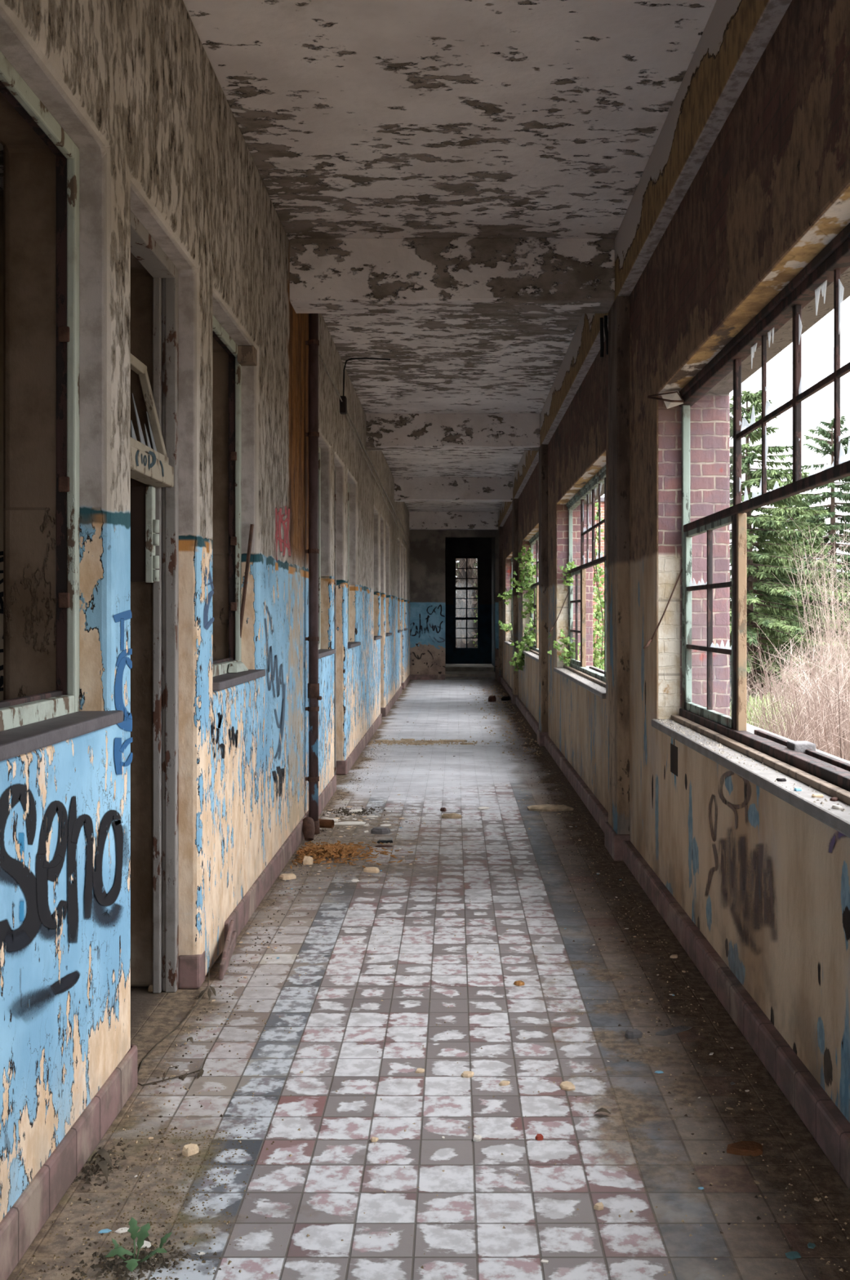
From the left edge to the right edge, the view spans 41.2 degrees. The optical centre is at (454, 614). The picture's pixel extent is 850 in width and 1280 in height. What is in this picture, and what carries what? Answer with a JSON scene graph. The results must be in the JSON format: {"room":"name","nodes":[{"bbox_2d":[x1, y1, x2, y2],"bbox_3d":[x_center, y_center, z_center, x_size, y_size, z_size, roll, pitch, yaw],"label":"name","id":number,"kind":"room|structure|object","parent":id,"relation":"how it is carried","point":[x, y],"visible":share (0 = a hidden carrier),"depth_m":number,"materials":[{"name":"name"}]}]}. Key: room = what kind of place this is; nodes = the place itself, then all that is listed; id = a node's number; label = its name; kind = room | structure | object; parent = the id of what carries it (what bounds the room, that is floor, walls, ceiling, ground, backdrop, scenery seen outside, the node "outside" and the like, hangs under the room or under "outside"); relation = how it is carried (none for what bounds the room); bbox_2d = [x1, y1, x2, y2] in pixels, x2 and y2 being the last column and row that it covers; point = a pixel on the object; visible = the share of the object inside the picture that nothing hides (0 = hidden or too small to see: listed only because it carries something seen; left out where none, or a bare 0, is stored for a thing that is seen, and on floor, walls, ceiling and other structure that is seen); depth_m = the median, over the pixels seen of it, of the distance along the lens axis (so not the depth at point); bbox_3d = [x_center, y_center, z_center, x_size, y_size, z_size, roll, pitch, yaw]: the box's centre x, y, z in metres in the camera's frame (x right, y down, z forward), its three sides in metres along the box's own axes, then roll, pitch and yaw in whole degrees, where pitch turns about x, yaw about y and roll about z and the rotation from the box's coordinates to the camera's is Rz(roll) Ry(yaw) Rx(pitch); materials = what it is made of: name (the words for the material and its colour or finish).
{"room":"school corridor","nodes":[
{"label":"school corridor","id":0,"kind":"room"},
{"bbox_2d":[0,0,409,1222],"bbox_3d":[-1.183,-0.415,10.550,0.334,3.830,31.100,0,0,0],"label":"wall","id":1,"kind":"structure","parent":0,"point":[134,85],"depth_m":3.95,"materials":[{"name":"paint"}]},
{"bbox_2d":[0,51,123,761],"bbox_3d":[-1.083,-0.531,2.799,0.185,1.707,1.178,0,0,0],"label":"window","id":2,"kind":"structure","parent":1,"relation":"in","point":[28,723],"depth_m":3.31,"materials":[{"name":"paint"}]},
{"bbox_2d":[130,210,178,993],"bbox_3d":[-1.220,0.058,4.061,0.230,2.885,0.948,0,0,0],"label":"door","id":3,"kind":"structure","parent":1,"relation":"in","point":[154,507],"depth_m":4.48,"materials":[{"name":"grey paint"}]},
{"bbox_2d":[0,674,410,1279],"bbox_3d":[-1.020,1.425,10.550,0.170,0.148,31.104,0,0,0],"label":"baseboard","id":4,"kind":"structure","parent":1,"relation":"attached to","point":[23,1222],"depth_m":3.25,"materials":[{"name":"ceramic"}]},
{"bbox_2d":[212,315,265,690],"bbox_3d":[-1.083,-0.531,5.353,0.185,1.707,1.166,0,0,0],"label":"window","id":5,"kind":"structure","parent":1,"relation":"in","point":[229,672],"depth_m":5.86,"materials":[{"name":"paint"}]},
{"bbox_2d":[305,313,321,835],"bbox_3d":[-0.965,-0.400,7.750,0.119,3.800,0.086,0,0,0],"label":"drain pipe","id":6,"kind":"object","parent":1,"relation":"attached to","point":[313,342],"visible":0.93,"depth_m":7.72,"materials":[{"name":"metal"}]},
{"bbox_2d":[313,819,319,835],"bbox_3d":[-0.965,1.455,7.750,0.086,0.090,0.086,0,0,0],"label":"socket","id":7,"kind":"object","parent":6,"relation":"attached to","point":[316,821],"depth_m":7.72,"materials":[{"name":"metal"}]},
{"bbox_2d":[318,446,335,658],"bbox_3d":[-1.083,-0.531,8.849,0.185,1.707,1.178,0,0,0],"label":"window","id":8,"kind":"structure","parent":1,"relation":"in","point":[322,652],"depth_m":9.37,"materials":[{"name":"paint"}]},
{"bbox_2d":[318,354,342,401],"bbox_3d":[-0.998,-1.910,9.225,0.012,0.032,1.750,0,0,0],"label":"conduit","id":9,"kind":"object","parent":1,"relation":"attached to","point":[318,354],"visible":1,"depth_m":9.06,"materials":[{"name":"grey metal"}]},
{"bbox_2d":[333,464,336,774],"bbox_3d":[-1.153,0.058,10.111,0.095,2.885,0.948,0,0,0],"label":"door","id":10,"kind":"structure","parent":1,"relation":"in","point":[335,467],"depth_m":10.54,"materials":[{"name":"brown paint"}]},
{"bbox_2d":[339,395,346,414],"bbox_3d":[-0.995,-1.875,10.110,0.060,0.150,0.100,0,0,0],"label":"junction box","id":11,"kind":"object","parent":1,"relation":"attached to","point":[343,405],"visible":0.82,"depth_m":10.06,"materials":[{"name":"black plastic"}]},
{"bbox_2d":[347,483,360,648],"bbox_3d":[-1.083,-0.531,11.403,0.185,1.707,1.166,0,0,0],"label":"window","id":12,"kind":"structure","parent":1,"relation":"in","point":[350,644],"depth_m":11.91,"materials":[{"name":"paint"}]},
{"bbox_2d":[345,413,411,552],"bbox_3d":[-0.985,-1.633,18.075,0.014,0.407,15.850,0,0,0],"label":"conduit","id":13,"kind":"object","parent":1,"relation":"attached to","point":[345,414],"visible":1,"depth_m":13.29,"materials":[{"name":"grey metal"}]},
{"bbox_2d":[346,410,411,546],"bbox_3d":[-0.995,-1.738,18.075,0.016,0.319,15.850,0,0,0],"label":"conduit","id":14,"kind":"object","parent":1,"relation":"attached to","point":[347,411],"visible":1,"depth_m":13.81,"materials":[{"name":"grey metal"}]},
{"bbox_2d":[288,238,614,313],"bbox_3d":[-0.036,-2.163,7.155,2.068,0.435,0.310,0,0,0],"label":"ceiling beam","id":15,"kind":"structure","parent":1,"relation":"attached to","point":[327,275],"depth_m":7.00,"materials":[{"name":"paint"}]},
{"bbox_2d":[365,413,539,450],"bbox_3d":[-0.036,-2.163,13.250,2.068,0.435,0.300,0,0,0],"label":"ceiling beam","id":16,"kind":"structure","parent":1,"relation":"attached to","point":[384,432],"depth_m":13.10,"materials":[{"name":"paint"}]},
{"bbox_2d":[393,477,512,502],"bbox_3d":[-0.036,-2.163,19.300,2.068,0.435,0.300,0,0,0],"label":"ceiling beam","id":17,"kind":"structure","parent":1,"relation":"attached to","point":[406,489],"depth_m":19.15,"materials":[{"name":"paint"}]},
{"bbox_2d":[408,511,497,529],"bbox_3d":[-0.036,-2.163,25.750,2.068,0.435,0.300,0,0,0],"label":"ceiling beam","id":18,"kind":"structure","parent":1,"relation":"attached to","point":[417,520],"depth_m":25.60,"materials":[{"name":"paint"}]},
{"bbox_2d":[0,0,716,511],"bbox_3d":[-1.920,-2.430,12.700,6.960,0.200,35.400,0,0,0],"label":"ceiling","id":19,"kind":"structure","parent":0,"point":[355,118],"depth_m":5.52,"materials":[{"name":"paint"}]},
{"bbox_2d":[342,357,390,395],"bbox_3d":[-0.803,-2.137,10.217,0.445,0.377,0.106,0,0,-20],"label":"cable","id":20,"kind":"object","parent":19,"relation":"attached to","point":[346,361],"visible":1,"depth_m":10.21,"materials":[{"name":"black rubber"}]},
{"bbox_2d":[7,679,849,1279],"bbox_3d":[-1.970,1.560,12.700,6.860,0.120,35.400,0,0,0],"label":"floor","id":21,"kind":"structure","parent":0,"point":[458,1233],"depth_m":3.62,"materials":[{"name":"tile"}]},
{"bbox_2d":[71,1139,132,1204],"bbox_3d":[-0.962,1.494,3.052,0.127,0.012,0.351,0,0,0],"label":"leaf litter","id":22,"kind":"object","parent":21,"relation":"on","point":[92,1171],"visible":0.7,"depth_m":3.06,"materials":[{"name":"brown plant"}]},
{"bbox_2d":[88,1148,113,1169],"bbox_3d":[-0.955,1.472,3.056,0.089,0.048,0.028,0,0,37],"label":"dry leaf","id":23,"kind":"object","parent":22,"relation":"on","point":[102,1152],"visible":1,"depth_m":3.05,"materials":[{"name":"plant"}]},
{"bbox_2d":[96,1160,107,1182],"bbox_3d":[-0.935,1.474,3.003,0.079,0.043,0.024,0,0,43],"label":"dry leaf","id":24,"kind":"object","parent":21,"relation":"on","point":[102,1164],"visible":1,"depth_m":2.99,"materials":[{"name":"plant"}]},
{"bbox_2d":[97,1228,111,1233],"bbox_3d":[-0.850,1.499,2.750,0.032,0.004,0.016,0,0,-11],"label":"chip","id":25,"kind":"object","parent":21,"relation":"on","point":[106,1230],"visible":1,"depth_m":2.75,"materials":[{"name":"blue paint"}]},
{"bbox_2d":[114,1226,128,1233],"bbox_3d":[-0.807,1.499,2.753,0.028,0.004,0.028,0,0,26],"label":"chip","id":26,"kind":"object","parent":21,"relation":"on","point":[125,1229],"visible":0.9,"depth_m":2.75,"materials":[{"name":"white paint"}]},
{"bbox_2d":[57,1225,221,1279],"bbox_3d":[-0.740,1.494,2.609,0.347,0.011,0.285,0,0,-37],"label":"plant","id":27,"kind":"object","parent":21,"relation":"on","point":[142,1265],"visible":0.7,"depth_m":2.61,"materials":[{"name":"green plant"}]},
{"bbox_2d":[105,1217,172,1271],"bbox_3d":[-0.730,1.470,2.615,0.140,0.064,0.137,0,0,23],"label":"seedling","id":28,"kind":"object","parent":27,"relation":"on","point":[131,1264],"visible":1,"depth_m":2.63,"materials":[{"name":"green plant"}]},
{"bbox_2d":[135,1240,151,1248],"bbox_3d":[-0.739,1.498,2.689,0.045,0.006,0.027,0,0,17],"label":"chip","id":29,"kind":"object","parent":21,"relation":"on","point":[148,1244],"visible":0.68,"depth_m":2.69,"materials":[{"name":"white paint"}]},
{"bbox_2d":[17,1127,295,1279],"bbox_3d":[-0.703,1.497,2.875,0.587,0.005,0.856,0,0,0],"label":"grit","id":30,"kind":"object","parent":21,"relation":"on","point":[171,1129],"visible":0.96,"depth_m":2.90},
{"bbox_2d":[137,967,215,1085],"bbox_3d":[-0.931,1.470,4.103,0.234,0.064,1.021,0,0,0],"label":"stem","id":31,"kind":"object","parent":21,"relation":"on","point":[209,992],"visible":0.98,"depth_m":3.83,"materials":[{"name":"brown plant"}]},
{"bbox_2d":[182,1143,199,1156],"bbox_3d":[-0.736,1.488,3.148,0.044,0.025,0.028,0,0,-39],"label":"plaster slab","id":32,"kind":"object","parent":21,"relation":"on","point":[189,1149],"visible":1,"depth_m":3.14,"materials":[{"name":"beige paint"}]},
{"bbox_2d":[279,873,296,879],"bbox_3d":[-0.946,1.487,6.421,0.095,0.028,0.048,0,0,-5],"label":"plaster slab","id":33,"kind":"object","parent":21,"relation":"on","point":[284,876],"visible":1,"depth_m":6.41,"materials":[{"name":"beige paint"}]},
{"bbox_2d":[302,855,312,865],"bbox_3d":[-0.878,1.475,6.803,0.055,0.051,0.057,0,0,1],"label":"plaster slab","id":34,"kind":"object","parent":21,"relation":"on","point":[308,860],"visible":1,"depth_m":6.78,"materials":[{"name":"beige paint"}]},
{"bbox_2d":[302,817,315,840],"bbox_3d":[-0.969,1.419,7.502,0.086,0.150,0.179,0,0,-10],"label":"pipe elbow","id":35,"kind":"object","parent":21,"relation":"on","point":[308,828],"visible":1,"depth_m":7.45,"materials":[{"name":"metal"}]},
{"bbox_2d":[318,818,333,828],"bbox_3d":[-0.899,1.455,7.880,0.111,0.058,0.058,0,0,18],"label":"pipe","id":36,"kind":"object","parent":21,"relation":"on","point":[323,823],"visible":0.76,"depth_m":7.86,"materials":[{"name":"brown metal"}]},
{"bbox_2d":[333,821,365,825],"bbox_3d":[-0.758,1.495,8.104,0.245,0.012,0.105,0,0,-3],"label":"sheet","id":37,"kind":"object","parent":21,"relation":"on","point":[345,823],"visible":0.92,"depth_m":8.08,"materials":[{"name":"paper"}]},
{"bbox_2d":[289,840,417,868],"bbox_3d":[-0.614,1.474,7.078,0.783,0.090,0.830,0,0,0],"label":"mulch","id":38,"kind":"object","parent":21,"relation":"on","point":[323,851],"visible":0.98,"depth_m":7.02,"materials":[{"name":"brown plant"}]},
{"bbox_2d":[322,806,385,820],"bbox_3d":[-0.795,1.491,8.558,0.607,0.018,0.486,0,0,-33],"label":"leaf litter","id":39,"kind":"object","parent":21,"relation":"on","point":[345,812],"visible":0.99,"depth_m":8.56,"materials":[{"name":"black plant"}]},
{"bbox_2d":[363,866,379,873],"bbox_3d":[-0.483,1.488,6.599,0.104,0.026,0.054,0,0,17],"label":"plaster slab","id":40,"kind":"object","parent":21,"relation":"on","point":[368,869],"visible":1,"depth_m":6.58,"materials":[{"name":"beige paint"}]},
{"bbox_2d":[370,826,390,834],"bbox_3d":[-0.501,1.480,7.757,0.136,0.041,0.072,0,0,-23],"label":"lump","id":41,"kind":"object","parent":21,"relation":"on","point":[376,830],"visible":1,"depth_m":7.74,"materials":[{"name":"grey stone"}]},
{"bbox_2d":[415,1067,424,1073],"bbox_3d":[-0.112,1.496,3.712,0.028,0.010,0.027,0,0,8],"label":"mortar","id":42,"kind":"object","parent":21,"relation":"on","point":[419,1070],"visible":1,"depth_m":3.70,"materials":[{"name":"beige paint"}]},
{"bbox_2d":[368,737,497,746],"bbox_3d":[-0.255,1.487,13.210,1.557,0.026,0.750,0,0,8],"label":"crumbs","id":43,"kind":"object","parent":21,"relation":"on","point":[409,742],"visible":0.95,"depth_m":13.19,"materials":[{"name":"brown wood"}]},
{"bbox_2d":[28,723,848,1279],"bbox_3d":[0.000,1.497,9.249,1.971,0.007,13.496,0,0,0],"label":"crumbs","id":44,"kind":"object","parent":21,"relation":"on","point":[639,988],"visible":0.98,"depth_m":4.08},
{"bbox_2d":[441,813,461,818],"bbox_3d":[-0.020,1.483,8.341,0.149,0.035,0.050,0,0,0],"label":"wood block","id":45,"kind":"object","parent":21,"relation":"on","point":[451,815],"visible":1,"depth_m":8.32,"materials":[{"name":"beige wood"}]},
{"bbox_2d":[440,739,466,742],"bbox_3d":[-0.013,1.491,13.363,0.334,0.018,0.103,0,0,0],"label":"wood board","id":46,"kind":"object","parent":21,"relation":"on","point":[441,740],"visible":0.99,"depth_m":13.33,"materials":[{"name":"beige wood"}]},
{"bbox_2d":[461,1071,474,1077],"bbox_3d":[0.043,1.495,3.680,0.037,0.012,0.037,0,0,15],"label":"mortar","id":47,"kind":"object","parent":21,"relation":"on","point":[465,1073],"visible":1,"depth_m":3.67,"materials":[{"name":"beige paint"}]},
{"bbox_2d":[472,1134,481,1142],"bbox_3d":[0.064,1.494,3.228,0.024,0.014,0.023,0,0,28],"label":"mortar","id":48,"kind":"object","parent":21,"relation":"on","point":[477,1138],"visible":1,"depth_m":3.22,"materials":[{"name":"white paint"}]},
{"bbox_2d":[488,695,496,702],"bbox_3d":[0.653,1.449,19.542,0.133,0.104,0.108,0,0,12],"label":"lump","id":49,"kind":"object","parent":21,"relation":"on","point":[491,698],"visible":0.98,"depth_m":19.51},
{"bbox_2d":[459,684,542,755],"bbox_3d":[0.523,1.487,17.989,0.942,0.026,12.010,0,0,0],"label":"crumbs","id":50,"kind":"object","parent":21,"relation":"on","point":[508,721],"visible":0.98,"depth_m":15.89,"materials":[{"name":"paint"}]},
{"bbox_2d":[498,1080,510,1085],"bbox_3d":[0.161,1.496,3.611,0.030,0.010,0.031,0,0,22],"label":"mortar","id":51,"kind":"object","parent":21,"relation":"on","point":[502,1082],"visible":1,"depth_m":3.60,"materials":[{"name":"beige paint"}]},
{"bbox_2d":[513,980,524,986],"bbox_3d":[0.264,1.494,4.584,0.042,0.014,0.037,0,0,37],"label":"mortar","id":52,"kind":"object","parent":21,"relation":"on","point":[518,983],"visible":1,"depth_m":4.58,"materials":[{"name":"concrete"}]},
{"bbox_2d":[535,1133,542,1140],"bbox_3d":[0.244,1.495,3.235,0.024,0.013,0.020,0,0,-12],"label":"chip","id":53,"kind":"object","parent":21,"relation":"on","point":[539,1136],"visible":1,"depth_m":3.23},
{"bbox_2d":[527,804,573,811],"bbox_3d":[0.740,1.486,8.711,0.360,0.030,0.199,0,0,6],"label":"strip","id":54,"kind":"object","parent":21,"relation":"on","point":[547,807],"visible":1,"depth_m":8.65,"materials":[{"name":"brown wood"}]},
{"bbox_2d":[560,1080,574,1090],"bbox_3d":[0.359,1.495,3.588,0.044,0.012,0.055,0,0,-17],"label":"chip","id":55,"kind":"object","parent":21,"relation":"on","point":[566,1086],"visible":1,"depth_m":3.57,"materials":[{"name":"beige paint"}]},
{"bbox_2d":[593,1202,603,1210],"bbox_3d":[0.365,1.495,2.856,0.027,0.012,0.018,0,0,-11],"label":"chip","id":56,"kind":"object","parent":21,"relation":"on","point":[599,1206],"visible":1,"depth_m":2.85,"materials":[{"name":"beige paint"}]},
{"bbox_2d":[594,1107,610,1113],"bbox_3d":[0.444,1.488,3.388,0.042,0.016,0.029,0,0,-22],"label":"dry leaf","id":57,"kind":"object","parent":21,"relation":"on","point":[602,1109],"visible":1,"depth_m":3.38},
{"bbox_2d":[625,1028,642,1039],"bbox_3d":[0.638,1.488,4.019,0.062,0.026,0.044,0,0,-6],"label":"lump","id":58,"kind":"object","parent":21,"relation":"on","point":[633,1033],"visible":1,"depth_m":4.00,"materials":[{"name":"grey stone"}]},
{"bbox_2d":[655,1025,692,1035],"bbox_3d":[0.791,1.498,4.072,0.162,0.006,0.048,0,0,-29],"label":"sheet","id":59,"kind":"object","parent":21,"relation":"on","point":[673,1030],"visible":1,"depth_m":4.07,"materials":[{"name":"grey paper"}]},
{"bbox_2d":[726,1141,762,1156],"bbox_3d":[0.813,1.493,3.168,0.101,0.016,0.069,0,0,11],"label":"fragment","id":60,"kind":"object","parent":21,"relation":"on","point":[753,1148],"visible":1,"depth_m":3.15,"materials":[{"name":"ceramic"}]},
{"bbox_2d":[785,1251,800,1259],"bbox_3d":[0.793,1.498,2.645,0.037,0.005,0.028,0,0,-17],"label":"chip","id":61,"kind":"object","parent":21,"relation":"on","point":[791,1255],"visible":1,"depth_m":2.64,"materials":[{"name":"blue paint"}]},
{"bbox_2d":[409,529,498,679],"bbox_3d":[-0.075,-0.415,26.221,2.550,3.830,0.258,0,0,0],"label":"wall","id":62,"kind":"structure","parent":0,"point":[428,548],"depth_m":26.10,"materials":[{"name":"paint"}]},
{"bbox_2d":[410,674,444,679],"bbox_3d":[-0.618,1.440,26.103,0.805,0.120,0.034,0,0,0],"label":"baseboard","id":63,"kind":"structure","parent":62,"relation":"attached to","point":[413,677],"depth_m":26.09,"materials":[{"name":"ceramic"}]},
{"bbox_2d":[445,676,494,679],"bbox_3d":[0.372,1.475,26.290,1.145,0.050,0.260,0,0,0],"label":"trim","id":64,"kind":"structure","parent":62,"relation":"attached to","point":[446,677],"depth_m":26.16,"materials":[{"name":"concrete"}]},
{"bbox_2d":[445,537,491,663],"bbox_3d":[0.225,-0.415,30.125,1.950,3.830,0.250,0,0,0],"label":"door frame","id":65,"kind":"structure","parent":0,"point":[482,547],"depth_m":30.00,"materials":[{"name":"paint"}]},
{"bbox_2d":[453,555,479,663],"bbox_3d":[0.330,-0.085,30.085,0.700,2.970,0.070,0,0,0],"label":"glazed door","id":66,"kind":"structure","parent":65,"relation":"in","point":[460,655],"depth_m":30.06,"materials":[{"name":"paint"}]},
{"bbox_2d":[445,663,494,676],"bbox_3d":[0.195,1.400,28.350,1.590,0.200,3.300,0,0,0],"label":"step","id":67,"kind":"structure","parent":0,"point":[451,669],"depth_m":28.00,"materials":[{"name":"grey concrete"}]},
{"bbox_2d":[491,537,494,671],"bbox_3d":[1.095,-0.415,28.175,0.210,3.830,3.650,0,0,0],"label":"wall","id":68,"kind":"structure","parent":0,"point":[492,539],"depth_m":28.48,"materials":[{"name":"paint"}]},
{"bbox_2d":[502,0,849,1122],"bbox_3d":[1.263,-0.115,10.700,0.393,4.430,31.400,0,0,0],"label":"wall","id":69,"kind":"structure","parent":0,"point":[766,882],"depth_m":4.81,"materials":[{"name":"paint"}]},
{"bbox_2d":[497,526,502,682],"bbox_3d":[1.046,-0.228,25.150,0.148,3.455,0.440,0,0,0],"label":"trim","id":70,"kind":"structure","parent":69,"relation":"attached to","point":[500,675],"depth_m":24.95,"materials":[{"name":"paint"}]},
{"bbox_2d":[503,557,512,647],"bbox_3d":[1.246,-0.288,21.731,0.407,1.760,3.922,0,0,0],"label":"window","id":71,"kind":"structure","parent":69,"relation":"in","point":[508,642],"depth_m":23.60,"materials":[{"name":"glass"}]},
{"bbox_2d":[497,587,512,631],"bbox_3d":[1.094,-0.110,23.253,0.412,0.925,0.273,0,0,-9],"label":"ivy","id":72,"kind":"object","parent":71,"relation":"attached to","point":[506,595],"visible":0.95,"depth_m":23.22,"materials":[{"name":"green plant"}]},
{"bbox_2d":[511,498,518,704],"bbox_3d":[1.046,-0.228,19.130,0.148,3.455,0.440,0,0,0],"label":"trim","id":73,"kind":"structure","parent":69,"relation":"attached to","point":[515,501],"depth_m":18.93,"materials":[{"name":"paint"}]},
{"bbox_2d":[522,531,538,662],"bbox_3d":[1.246,-0.288,15.831,0.407,1.760,3.922,0,0,0],"label":"window","id":74,"kind":"structure","parent":69,"relation":"in","point":[535,651],"depth_m":16.66,"materials":[{"name":"glass"}]},
{"bbox_2d":[509,544,538,671],"bbox_3d":[1.193,-0.115,17.313,0.722,1.951,0.600,0,0,12],"label":"ivy","id":75,"kind":"object","parent":74,"relation":"hanging from","point":[531,569],"visible":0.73,"depth_m":17.36,"materials":[{"name":"green plant"}]},
{"bbox_2d":[536,444,547,746],"bbox_3d":[1.046,-0.228,13.100,0.148,3.455,0.440,0,0,0],"label":"pillar","id":76,"kind":"structure","parent":69,"relation":"attached to","point":[542,731],"depth_m":12.90,"materials":[{"name":"paint"}]},
{"bbox_2d":[548,465,605,698],"bbox_3d":[1.221,-0.288,9.931,0.457,1.760,3.922,0,0,0],"label":"window","id":77,"kind":"structure","parent":69,"relation":"in","point":[589,673],"depth_m":10.42,"materials":[{"name":"glass"}]},
{"bbox_2d":[546,560,580,666],"bbox_3d":[1.183,0.022,11.684,0.365,1.161,0.413,0,0,41],"label":"ivy","id":78,"kind":"object","parent":77,"relation":"attached to","point":[572,652],"visible":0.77,"depth_m":11.67,"materials":[{"name":"green plant"}]},
{"bbox_2d":[555,666,605,689],"bbox_3d":[1.098,0.548,9.990,0.096,0.008,3.750,0,0,0],"label":"flakes","id":79,"kind":"object","parent":77,"relation":"on","point":[567,670],"visible":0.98,"depth_m":10.97,"materials":[{"name":"paint"}]},
{"bbox_2d":[600,317,604,357],"bbox_3d":[0.969,-1.823,7.425,0.027,0.248,0.072,0,0,11],"label":"hanging cable","id":80,"kind":"object","parent":69,"relation":"hanging from","point":[602,339],"visible":1,"depth_m":7.43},
{"bbox_2d":[603,315,608,355],"bbox_3d":[0.993,-1.823,7.367,0.028,0.247,0.060,0,0,34],"label":"hanging cable","id":81,"kind":"object","parent":69,"relation":"hanging from","point":[605,324],"visible":0.84,"depth_m":7.36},
{"bbox_2d":[604,295,630,861],"bbox_3d":[1.046,-0.228,7.100,0.148,3.455,0.440,0,0,0],"label":"pillar","id":82,"kind":"structure","parent":69,"relation":"attached to","point":[616,830],"depth_m":6.90,"materials":[{"name":"paint"}]},
{"bbox_2d":[497,0,791,530],"bbox_3d":[1.048,-2.158,10.600,0.105,0.424,31.200,0,0,0],"label":"trim","id":83,"kind":"structure","parent":69,"relation":"attached to","point":[735,35],"depth_m":5.12,"materials":[{"name":"brown wood"}]},
{"bbox_2d":[500,676,849,1190],"bbox_3d":[1.062,1.438,10.550,0.075,0.125,31.100,0,0,0],"label":"baseboard","id":84,"kind":"structure","parent":69,"relation":"attached to","point":[824,1120],"depth_m":4.05,"materials":[{"name":"ceramic"}]},
{"bbox_2d":[643,222,849,837],"bbox_3d":[1.221,-0.288,4.037,0.457,1.760,3.933,0,0,0],"label":"window","id":85,"kind":"structure","parent":69,"relation":"in","point":[803,765],"depth_m":4.45,"materials":[{"name":"metal"}]},
{"bbox_2d":[653,718,849,817],"bbox_3d":[1.098,0.548,4.032,0.098,0.008,3.871,0,0,0],"label":"flakes","id":86,"kind":"object","parent":85,"relation":"on","point":[665,720],"visible":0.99,"depth_m":4.72,"materials":[{"name":"paint"}]},
{"bbox_2d":[831,804,843,809],"bbox_3d":[1.091,0.547,3.219,0.024,0.011,0.043,0,0,-25],"label":"chip","id":87,"kind":"object","parent":85,"relation":"on","point":[833,806],"visible":1,"depth_m":3.21,"materials":[{"name":"white paint"}]},
{"label":"outside","id":88,"kind":"structure","parent":0,"visible":0},
{"bbox_3d":[15.000,2.175,35.000,150.000,0.150,150.000,0,0,0],"label":"ground","id":89,"kind":"structure","parent":88,"visible":0},
{"bbox_2d":[455,558,477,648],"bbox_3d":[0.486,-0.643,32.247,3.837,5.516,2.215,0,0,0],"label":"tree","id":90,"kind":"object","parent":89,"relation":"on","point":[461,603],"visible":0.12,"depth_m":32.05,"materials":[{"name":"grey plant"}]},
{"bbox_2d":[455,563,477,645],"bbox_3d":[-0.376,0.070,35.375,3.334,4.074,3.280,0,0,-23],"label":"bare shrub","id":91,"kind":"object","parent":89,"relation":"on","point":[456,621],"visible":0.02,"depth_m":34.71,"materials":[{"name":"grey plant"}]},
{"bbox_2d":[592,498,604,670],"bbox_3d":[1.675,0.181,12.633,0.445,3.541,1.728,0,0,3],"label":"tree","id":92,"kind":"object","parent":89,"relation":"on","point":[597,655],"visible":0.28,"depth_m":12.04,"materials":[{"name":"green plant"}]},
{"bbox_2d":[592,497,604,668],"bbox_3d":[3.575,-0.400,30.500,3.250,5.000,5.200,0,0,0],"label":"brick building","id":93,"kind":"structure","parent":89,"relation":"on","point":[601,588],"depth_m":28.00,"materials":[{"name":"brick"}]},
{"bbox_2d":[729,691,804,736],"bbox_3d":[3.554,1.500,13.011,1.158,1.205,1.209,0,0,-20],"label":"grass tuft","id":94,"kind":"object","parent":89,"relation":"on","point":[748,713],"visible":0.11,"depth_m":12.85,"materials":[{"name":"beige plant"}]},
{"bbox_2d":[729,662,844,735],"bbox_3d":[4.367,1.368,14.993,1.648,1.470,1.688,0,0,21],"label":"bare shrub","id":95,"kind":"object","parent":89,"relation":"on","point":[748,695],"visible":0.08,"depth_m":15.06,"materials":[{"name":"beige plant"}]},
{"bbox_2d":[729,390,849,715],"bbox_3d":[6.292,-0.974,23.886,6.175,7.507,6.718,0,0,-23],"label":"spruce tree","id":96,"kind":"object","parent":89,"relation":"on","point":[762,576],"visible":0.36,"depth_m":23.45,"materials":[{"name":"green plant"}]},
{"bbox_2d":[729,415,849,656],"bbox_3d":[10.545,-1.296,31.081,6.407,8.207,6.941,0,0,-9],"label":"spruce tree","id":97,"kind":"object","parent":89,"relation":"on","point":[844,507],"visible":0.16,"depth_m":30.87,"materials":[{"name":"green plant"}]},
{"bbox_2d":[729,498,849,695],"bbox_3d":[7.955,-0.120,27.180,5.402,5.478,5.188,0,0,-35],"label":"spruce tree","id":98,"kind":"object","parent":89,"relation":"on","point":[817,540],"visible":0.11,"depth_m":26.50,"materials":[{"name":"green plant"}]},
{"bbox_2d":[730,657,849,752],"bbox_3d":[3.784,1.291,11.850,1.734,1.625,1.833,0,0,-28],"label":"bare shrub","id":99,"kind":"object","parent":89,"relation":"on","point":[766,694],"visible":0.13,"depth_m":11.81,"materials":[{"name":"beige plant"}]},
{"bbox_2d":[746,623,849,733],"bbox_3d":[5.088,1.092,15.452,2.159,2.021,2.059,0,0,11],"label":"bare shrub","id":100,"kind":"object","parent":89,"relation":"on","point":[798,656],"visible":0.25,"depth_m":15.44,"materials":[{"name":"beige plant"}]},
{"bbox_2d":[746,622,849,760],"bbox_3d":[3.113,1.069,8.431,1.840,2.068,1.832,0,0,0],"label":"bare shrub","id":101,"kind":"object","parent":89,"relation":"on","point":[844,726],"visible":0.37,"depth_m":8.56,"materials":[{"name":"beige plant"}]},
{"bbox_2d":[775,512,849,711],"bbox_3d":[6.066,0.231,16.972,2.508,3.741,2.574,0,0,12],"label":"bare shrub","id":102,"kind":"object","parent":89,"relation":"on","point":[833,596],"visible":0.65,"depth_m":16.97,"materials":[{"name":"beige plant"}]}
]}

